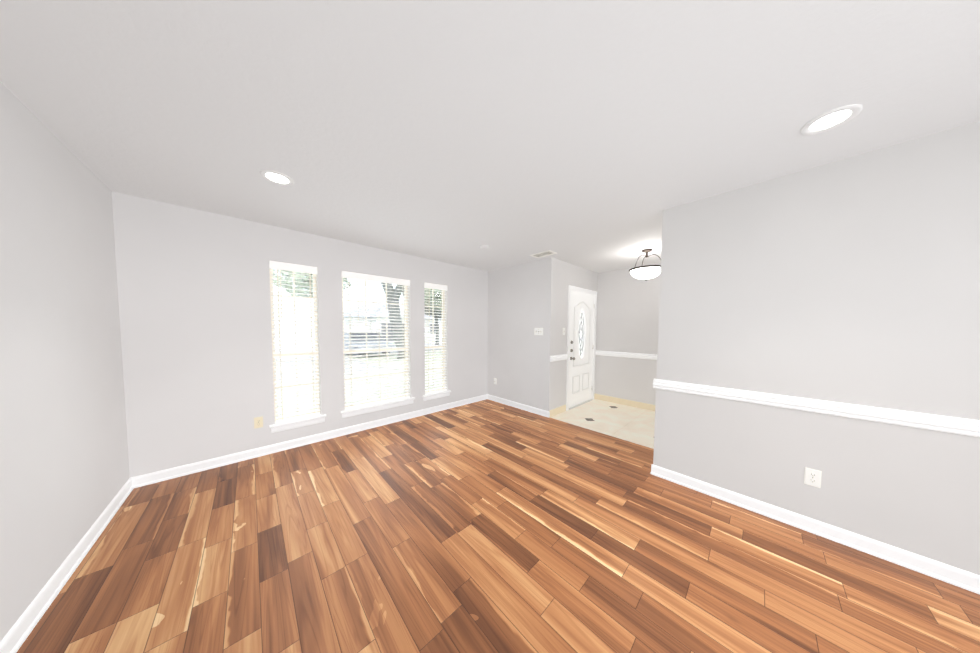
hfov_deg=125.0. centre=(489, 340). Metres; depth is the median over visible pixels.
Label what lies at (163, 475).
baseboard
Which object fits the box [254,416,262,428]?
outlet
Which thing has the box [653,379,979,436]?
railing
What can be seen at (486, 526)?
floor
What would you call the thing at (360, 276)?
window blind
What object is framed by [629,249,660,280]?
pendant light
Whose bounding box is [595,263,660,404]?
wall
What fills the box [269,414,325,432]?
sill
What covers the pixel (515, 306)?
wall
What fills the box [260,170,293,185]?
recessed light
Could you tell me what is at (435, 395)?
sill
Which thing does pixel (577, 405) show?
trim
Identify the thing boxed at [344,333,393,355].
car
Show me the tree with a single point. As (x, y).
(393, 293)
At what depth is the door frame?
4.39 m
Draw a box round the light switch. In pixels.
[534,328,542,334]
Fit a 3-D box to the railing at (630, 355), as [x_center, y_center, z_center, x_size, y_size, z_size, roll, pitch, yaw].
[3.918,0.338,3.000,0.027,0.089,5.433,-2,4,-43]
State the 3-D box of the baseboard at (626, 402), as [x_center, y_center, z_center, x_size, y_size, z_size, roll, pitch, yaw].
[3.919,1.192,3.047,0.011,0.102,5.433,-2,4,-43]
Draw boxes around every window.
[269,269,319,421]
[342,278,407,406]
[424,289,444,391]
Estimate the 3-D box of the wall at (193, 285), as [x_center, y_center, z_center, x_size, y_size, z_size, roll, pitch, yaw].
[-1.531,-0.038,3.597,4.237,2.440,0.140,-2,4,-43]
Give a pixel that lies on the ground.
(300, 342)
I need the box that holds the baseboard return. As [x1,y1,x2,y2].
[487,394,549,417]
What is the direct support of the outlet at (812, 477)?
attached to the wall at (853, 280)
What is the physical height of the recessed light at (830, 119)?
0.008 m
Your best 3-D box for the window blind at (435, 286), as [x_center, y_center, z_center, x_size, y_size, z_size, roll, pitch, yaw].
[-0.887,-0.033,4.153,0.415,1.752,0.072,-2,4,-43]
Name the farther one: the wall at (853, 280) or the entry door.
the entry door
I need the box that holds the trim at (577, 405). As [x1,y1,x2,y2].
[569,399,592,409]
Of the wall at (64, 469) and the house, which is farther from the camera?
the house
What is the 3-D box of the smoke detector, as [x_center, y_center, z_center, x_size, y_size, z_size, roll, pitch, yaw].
[-0.072,-1.221,3.337,0.128,0.034,0.128,-2,4,-43]
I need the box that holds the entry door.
[569,291,593,407]
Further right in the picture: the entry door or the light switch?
the entry door
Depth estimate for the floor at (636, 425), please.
3.85 m
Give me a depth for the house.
30.85 m
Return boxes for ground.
[275,331,441,415]
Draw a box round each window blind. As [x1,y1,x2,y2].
[269,261,319,422]
[342,271,409,409]
[424,283,446,393]
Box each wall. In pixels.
[0,82,129,641]
[111,191,487,477]
[487,259,543,408]
[541,257,597,410]
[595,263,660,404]
[653,121,979,574]
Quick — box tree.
[273,269,441,358]
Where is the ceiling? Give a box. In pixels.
[0,0,979,272]
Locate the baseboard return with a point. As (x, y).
(544, 413)
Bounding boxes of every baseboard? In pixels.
[0,478,133,652]
[131,394,486,487]
[549,405,565,416]
[594,394,654,410]
[650,464,979,594]
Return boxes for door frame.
[566,285,596,410]
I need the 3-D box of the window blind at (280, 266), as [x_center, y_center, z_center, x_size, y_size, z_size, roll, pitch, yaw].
[-2.206,0.019,2.911,0.424,1.752,0.072,-2,4,-43]
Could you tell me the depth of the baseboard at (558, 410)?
4.09 m
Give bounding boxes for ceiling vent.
[530,250,556,257]
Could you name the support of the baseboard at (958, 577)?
attached to the wall at (853, 280)
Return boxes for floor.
[17,399,979,652]
[550,399,654,448]
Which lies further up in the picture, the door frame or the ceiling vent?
the ceiling vent
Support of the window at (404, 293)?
in the wall at (193, 285)
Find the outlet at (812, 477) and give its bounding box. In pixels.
[804,467,821,487]
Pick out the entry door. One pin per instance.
(581, 346)
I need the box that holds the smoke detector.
[480,245,488,249]
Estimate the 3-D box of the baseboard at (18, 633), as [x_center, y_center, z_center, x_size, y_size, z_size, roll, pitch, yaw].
[-0.681,1.334,-0.325,0.019,0.092,6.833,-2,4,-43]
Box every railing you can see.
[550,354,567,361]
[595,350,656,359]
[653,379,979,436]
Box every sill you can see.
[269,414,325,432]
[341,397,414,417]
[423,390,450,400]
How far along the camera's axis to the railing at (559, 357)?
4.04 m
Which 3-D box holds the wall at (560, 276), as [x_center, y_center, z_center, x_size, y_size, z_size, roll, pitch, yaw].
[1.494,-0.065,4.525,1.720,2.440,0.140,-2,4,-43]
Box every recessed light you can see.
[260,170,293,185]
[800,104,862,134]
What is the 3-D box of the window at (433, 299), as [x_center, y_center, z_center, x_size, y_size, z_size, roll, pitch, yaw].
[-0.935,-0.033,4.204,0.417,1.758,0.052,-2,4,-43]
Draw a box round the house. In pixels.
[344,299,441,340]
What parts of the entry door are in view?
handle, glass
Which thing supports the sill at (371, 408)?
attached to the wall at (193, 285)
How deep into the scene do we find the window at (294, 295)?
2.95 m
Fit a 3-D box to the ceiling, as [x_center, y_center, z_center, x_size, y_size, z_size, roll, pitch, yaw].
[1.392,-1.199,1.494,5.957,0.120,7.113,-2,4,-43]

